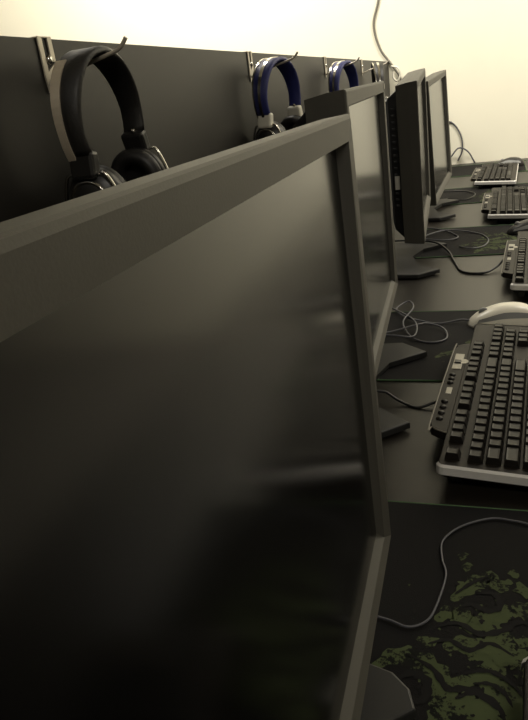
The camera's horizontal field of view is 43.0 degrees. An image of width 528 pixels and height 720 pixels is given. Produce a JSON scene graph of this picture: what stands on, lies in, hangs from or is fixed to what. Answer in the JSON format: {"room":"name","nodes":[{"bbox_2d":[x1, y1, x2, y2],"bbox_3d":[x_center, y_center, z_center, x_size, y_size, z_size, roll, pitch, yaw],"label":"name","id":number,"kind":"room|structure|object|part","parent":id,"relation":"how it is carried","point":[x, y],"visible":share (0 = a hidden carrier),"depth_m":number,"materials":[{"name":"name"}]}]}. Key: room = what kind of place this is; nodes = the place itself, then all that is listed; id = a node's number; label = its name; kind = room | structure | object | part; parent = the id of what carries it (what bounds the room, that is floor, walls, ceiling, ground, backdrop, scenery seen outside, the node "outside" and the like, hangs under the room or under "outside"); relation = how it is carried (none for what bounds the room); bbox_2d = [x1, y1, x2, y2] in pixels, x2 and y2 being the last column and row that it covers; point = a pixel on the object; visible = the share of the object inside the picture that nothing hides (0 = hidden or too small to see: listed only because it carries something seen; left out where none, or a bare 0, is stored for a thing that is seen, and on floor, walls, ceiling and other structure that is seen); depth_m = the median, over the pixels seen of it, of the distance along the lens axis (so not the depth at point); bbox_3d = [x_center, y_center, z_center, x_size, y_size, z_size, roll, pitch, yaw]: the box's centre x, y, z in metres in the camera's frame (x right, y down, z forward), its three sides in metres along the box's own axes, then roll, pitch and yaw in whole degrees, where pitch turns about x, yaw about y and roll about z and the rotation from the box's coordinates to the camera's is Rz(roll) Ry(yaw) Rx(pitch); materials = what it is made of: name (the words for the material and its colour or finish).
{"room":"internet gaming cafe","nodes":[
{"label":"internet gaming cafe","id":0,"kind":"room"},
{"bbox_2d":[0,0,527,164],"bbox_3d":[0.691,-1.499,3.054,6.100,2.674,0.100,0,23,19],"label":"wall","id":1,"kind":"structure","parent":0,"point":[481,46],"depth_m":3.10,"materials":[{"name":"paint"}]},
{"bbox_2d":[373,0,401,79],"bbox_3d":[0.562,-1.491,3.040,0.134,0.861,0.010,0,23,19],"label":"cord","id":2,"kind":"object","parent":1,"relation":"hanging from","point":[377,4],"visible":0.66,"depth_m":3.07,"materials":[{"name":"white plastic"}]},
{"bbox_2d":[391,65,400,81],"bbox_3d":[0.603,-1.309,3.059,0.046,0.073,0.014,9,27,36],"label":"cord","id":3,"kind":"object","parent":1,"relation":"hanging from","point":[397,67],"visible":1,"depth_m":3.05,"materials":[{"name":"white plastic"}]},
{"bbox_2d":[449,121,462,160],"bbox_3d":[0.872,-1.024,3.142,0.119,0.184,0.007,0,23,19],"label":"cord","id":4,"kind":"object","parent":1,"relation":"attached to","point":[449,121],"visible":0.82,"depth_m":3.12,"materials":[{"name":"grey plastic"}]},
{"bbox_3d":[-0.025,0.931,1.002,6.100,0.100,6.000,0,23,19],"label":"floor","id":5,"kind":"structure","parent":0,"visible":0},
{"bbox_2d":[0,36,389,221],"bbox_3d":[-0.025,0.023,1.398,0.018,1.278,4.398,0,23,19],"label":"desk divider panel","id":6,"kind":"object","parent":5,"relation":"on","point":[196,103],"depth_m":0.95,"materials":[{"name":"plastic"}]},
{"bbox_2d":[29,36,127,92],"bbox_3d":[-0.201,-0.328,0.733,0.123,0.058,0.026,0,23,19],"label":"hook","id":7,"kind":"object","parent":6,"relation":"attached to","point":[49,59],"visible":0.67,"depth_m":0.73,"materials":[{"name":"metal"}]},
{"bbox_3d":[-0.191,-0.326,0.730,0.102,0.036,0.007,-1,23,17],"label":"arm","id":8,"kind":"part","parent":7,"relation":"part of","materials":[{"name":"metal"}]},
{"bbox_2d":[50,46,167,200],"bbox_3d":[-0.178,-0.254,0.768,0.076,0.190,0.154,0,23,19],"label":"headphones","id":9,"kind":"object","parent":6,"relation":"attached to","point":[137,160],"visible":0.65,"depth_m":0.72,"materials":[{"name":"black plastic"}]},
{"bbox_2d":[69,165,125,199],"bbox_3d":[-0.185,-0.181,0.749,0.071,0.071,0.043,0,23,19],"label":"ear cup","id":10,"kind":"object","parent":9,"relation":"on","point":[86,179],"depth_m":0.72,"materials":[{"name":"black plastic"}]},
{"bbox_2d":[111,148,164,181],"bbox_3d":[-0.155,-0.228,0.835,0.071,0.071,0.043,0,23,19],"label":"ear cup","id":11,"kind":"object","parent":9,"relation":"on","point":[131,163],"depth_m":0.81,"materials":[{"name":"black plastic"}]},
{"bbox_2d":[245,51,298,81],"bbox_3d":[0.011,-0.594,1.345,0.123,0.058,0.026,0,23,19],"label":"hook","id":12,"kind":"object","parent":6,"relation":"attached to","point":[250,63],"visible":0.71,"depth_m":1.35,"materials":[{"name":"metal"}]},
{"bbox_2d":[252,56,302,140],"bbox_3d":[0.032,-0.519,1.374,0.076,0.189,0.151,6,26,32],"label":"headphones","id":13,"kind":"object","parent":6,"relation":"attached to","point":[266,126],"visible":0.63,"depth_m":1.33,"materials":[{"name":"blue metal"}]},
{"bbox_2d":[255,121,285,140],"bbox_3d":[0.015,-0.446,1.359,0.071,0.071,0.048,0,23,19],"label":"ear cup","id":14,"kind":"object","parent":13,"relation":"on","point":[265,128],"depth_m":1.33,"materials":[{"name":"black plastic"}]},
{"bbox_2d":[281,115,300,130],"bbox_3d":[0.066,-0.488,1.436,0.071,0.071,0.048,0,23,19],"label":"ear cup","id":15,"kind":"object","parent":13,"relation":"on","point":[288,122],"depth_m":1.42,"materials":[{"name":"black plastic"}]},
{"bbox_2d":[324,57,359,77],"bbox_3d":[0.218,-0.852,1.939,0.123,0.058,0.026,0,23,19],"label":"hook","id":16,"kind":"object","parent":6,"relation":"attached to","point":[325,61],"visible":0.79,"depth_m":1.94,"materials":[{"name":"metal"}]},
{"bbox_2d":[328,60,358,91],"bbox_3d":[0.239,-0.777,1.968,0.076,0.189,0.151,6,26,32],"label":"headphones","id":17,"kind":"object","parent":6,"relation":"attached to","point":[336,68],"visible":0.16,"depth_m":1.91,"materials":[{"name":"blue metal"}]},
{"bbox_2d":[360,59,388,75],"bbox_3d":[0.402,-1.082,2.468,0.123,0.058,0.026,0,23,19],"label":"hook","id":18,"kind":"object","parent":6,"relation":"attached to","point":[360,59],"visible":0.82,"depth_m":2.47,"materials":[{"name":"metal"}]},
{"bbox_2d":[371,62,387,103],"bbox_3d":[0.426,-1.007,2.493,0.076,0.188,0.150,-5,22,6],"label":"headphones","id":19,"kind":"object","parent":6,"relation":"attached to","point":[377,73],"visible":0.2,"depth_m":2.42,"materials":[{"name":"silver metal"}]},
{"bbox_2d":[376,158,527,509],"bbox_3d":[0.457,0.195,1.534,0.800,0.740,3.990,0,23,19],"label":"computer desk","id":20,"kind":"object","parent":5,"relation":"on","point":[411,455],"visible":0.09,"depth_m":0.99,"materials":[{"name":"black laminate"}]},
{"bbox_2d":[0,114,415,719],"bbox_3d":[-0.035,0.108,0.353,0.188,0.418,0.463,0,23,19],"label":"monitor","id":21,"kind":"object","parent":20,"relation":"on","point":[195,521],"visible":1,"depth_m":0.21,"materials":[{"name":"plastic"}]},
{"bbox_2d":[293,81,426,437],"bbox_3d":[0.131,-0.175,0.990,0.190,0.425,0.459,0,23,19],"label":"monitor","id":22,"kind":"object","parent":20,"relation":"on","point":[365,105],"visible":0.33,"depth_m":0.97,"materials":[{"name":"plastic"}]},
{"bbox_3d":[0.102,-0.206,0.982,0.044,0.324,0.436,-2,22,16],"label":"casing","id":23,"kind":"part","parent":22,"relation":"part of","materials":[{"name":"plastic"}]},
{"bbox_2d":[377,390,435,408],"bbox_3d":[0.113,0.058,0.969,0.324,0.019,0.030,-2,22,15],"label":"cord","id":24,"kind":"object","parent":20,"relation":"on","point":[380,391],"visible":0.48,"depth_m":0.94,"materials":[{"name":"black plastic"}]},
{"bbox_2d":[385,68,446,277],"bbox_3d":[0.351,-0.484,1.671,0.190,0.436,0.531,0,23,19],"label":"monitor","id":25,"kind":"object","parent":20,"relation":"on","point":[406,107],"visible":0.88,"depth_m":1.51,"materials":[{"name":"plastic"}]},
{"bbox_3d":[0.338,-0.522,1.687,0.044,0.324,0.436,-2,25,17],"label":"casing","id":26,"kind":"part","parent":25,"relation":"part of","materials":[{"name":"plastic"}]},
{"bbox_2d":[376,310,478,381],"bbox_3d":[0.339,-0.031,1.132,0.353,0.003,0.339,0,23,19],"label":"mat","id":27,"kind":"object","parent":20,"relation":"on","point":[432,367],"visible":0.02,"depth_m":1.16,"materials":[{"name":"fabric"}]},
{"bbox_2d":[386,300,527,342],"bbox_3d":[0.346,-0.090,1.228,0.284,0.035,0.229,-3,22,12],"label":"mouse","id":28,"kind":"object","parent":27,"relation":"on","point":[505,313],"visible":0.92,"depth_m":1.17,"materials":[{"name":"beige plastic"}]},
{"bbox_3d":[0.290,-0.079,1.243,0.168,0.017,0.229,-3,22,12],"label":"cord","id":29,"kind":"part","parent":28,"relation":"part of","materials":[{"name":"grey plastic"}]},
{"bbox_2d":[426,70,458,220],"bbox_3d":[0.524,-0.697,2.159,0.190,0.423,0.475,0,23,19],"label":"monitor","id":30,"kind":"object","parent":20,"relation":"on","point":[440,163],"visible":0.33,"depth_m":2.12,"materials":[{"name":"plastic"}]},
{"bbox_2d":[370,500,527,719],"bbox_3d":[0.147,0.218,0.578,0.353,0.003,0.339,0,23,19],"label":"mat","id":31,"kind":"object","parent":20,"relation":"on","point":[464,663],"visible":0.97,"depth_m":0.58,"materials":[{"name":"fabric"}]},
{"bbox_2d":[377,517,527,627],"bbox_3d":[0.189,0.190,0.626,0.236,0.002,0.104,-13,22,-12],"label":"cord","id":32,"kind":"object","parent":31,"relation":"on","point":[475,521],"visible":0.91,"depth_m":0.61,"materials":[{"name":"grey plastic"}]},
{"bbox_2d":[395,240,502,273],"bbox_3d":[0.426,-0.268,1.667,0.092,0.022,0.428,-15,23,-17],"label":"cord","id":33,"kind":"object","parent":20,"relation":"on","point":[441,245],"visible":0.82,"depth_m":1.54,"materials":[{"name":"black plastic"}]},
{"bbox_2d":[451,147,474,162],"bbox_3d":[0.914,-0.954,3.130,0.140,0.079,0.007,0,23,19],"label":"cord","id":34,"kind":"object","parent":20,"relation":"on","point":[458,147],"visible":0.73,"depth_m":3.11,"materials":[{"name":"grey plastic"}]},
{"bbox_2d":[414,224,516,258],"bbox_3d":[0.560,-0.317,1.769,0.353,0.003,0.339,0,23,19],"label":"mat","id":35,"kind":"object","parent":20,"relation":"on","point":[497,235],"visible":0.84,"depth_m":1.75,"materials":[{"name":"fabric"}]},
{"bbox_2d":[426,227,488,248],"bbox_3d":[0.504,-0.342,1.834,0.138,0.011,0.334,-17,24,-22],"label":"cord","id":36,"kind":"object","parent":35,"relation":"on","point":[448,230],"visible":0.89,"depth_m":1.82,"materials":[{"name":"grey plastic"}]},
{"bbox_2d":[506,219,527,234],"bbox_3d":[0.702,-0.355,1.765,0.120,0.035,0.061,-2,22,14],"label":"mouse","id":37,"kind":"object","parent":35,"relation":"on","point":[522,225],"visible":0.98,"depth_m":1.76,"materials":[{"name":"black plastic"}]},
{"bbox_2d":[427,323,527,487],"bbox_3d":[0.329,0.040,0.912,0.165,0.039,0.456,2,24,22],"label":"keyboard","id":38,"kind":"object","parent":20,"relation":"on","point":[480,412],"visible":1,"depth_m":0.84,"materials":[{"name":"black plastic"}]},
{"bbox_3d":[0.291,0.002,0.987,0.022,0.002,0.056,5,25,21],"label":"media panel","id":39,"kind":"part","parent":38,"relation":"part of","materials":[{"name":"white plastic"}]},
{"bbox_2d":[440,183,527,204],"bbox_3d":[0.769,-0.587,2.369,0.353,0.003,0.339,0,23,19],"label":"mat","id":40,"kind":"object","parent":20,"relation":"on","point":[478,198],"visible":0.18,"depth_m":2.41,"materials":[{"name":"fabric"}]},
{"bbox_2d":[443,190,475,199],"bbox_3d":[0.693,-0.594,2.401,0.108,0.008,0.232,-7,22,1],"label":"cord","id":41,"kind":"object","parent":40,"relation":"on","point":[458,190],"visible":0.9,"depth_m":2.40,"materials":[{"name":"grey plastic"}]},
{"bbox_2d":[451,160,527,177],"bbox_3d":[0.956,-0.829,2.908,0.353,0.003,0.339,0,23,19],"label":"mat","id":42,"kind":"object","parent":20,"relation":"on","point":[466,170],"visible":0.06,"depth_m":2.92,"materials":[{"name":"fabric"}]},
{"bbox_2d":[498,157,524,165],"bbox_3d":[1.062,-0.857,2.892,0.120,0.035,0.061,10,28,37],"label":"mouse","id":43,"kind":"object","parent":42,"relation":"on","point":[518,160],"visible":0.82,"depth_m":2.86,"materials":[{"name":"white plastic"}]},
{"bbox_2d":[470,163,518,188],"bbox_3d":[0.906,-0.729,2.627,0.165,0.039,0.456,1,23,21],"label":"keyboard","id":44,"kind":"object","parent":20,"relation":"on","point":[502,174],"visible":0.99,"depth_m":2.53,"materials":[{"name":"plastic"}]},
{"bbox_2d":[481,186,527,223],"bbox_3d":[0.765,-0.489,2.079,0.165,0.039,0.456,1,23,20],"label":"keyboard","id":45,"kind":"object","parent":20,"relation":"on","point":[503,203],"visible":1,"depth_m":2.00,"materials":[{"name":"plastic"}]},
{"bbox_2d":[501,231,527,296],"bbox_3d":[0.613,-0.222,1.467,0.165,0.039,0.456,1,23,22],"label":"keyboard","id":46,"kind":"object","parent":20,"relation":"on","point":[515,259],"visible":1,"depth_m":1.41,"materials":[{"name":"plastic"}]},
{"bbox_3d":[0.574,-0.259,1.541,0.022,0.002,0.056,4,24,21],"label":"media panel","id":47,"kind":"part","parent":46,"relation":"part of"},
{"bbox_3d":[0.622,-0.225,1.462,0.144,0.012,0.456,4,25,21],"label":"silver trim","id":48,"kind":"part","parent":46,"relation":"part of","materials":[{"name":"silver metal"}]},
{"bbox_2d":[521,657,527,719],"bbox_3d":[0.168,0.316,0.279,0.165,0.039,0.456,1,23,22],"label":"keyboard","id":49,"kind":"object","parent":20,"relation":"on","point":[524,664],"visible":1,"depth_m":0.47,"materials":[{"name":"plastic"}]},
{"bbox_3d":[0.177,0.314,0.274,0.144,0.012,0.456,4,25,21],"label":"silver trim","id":50,"kind":"part","parent":49,"relation":"part of","materials":[{"name":"silver metal"}]}
]}

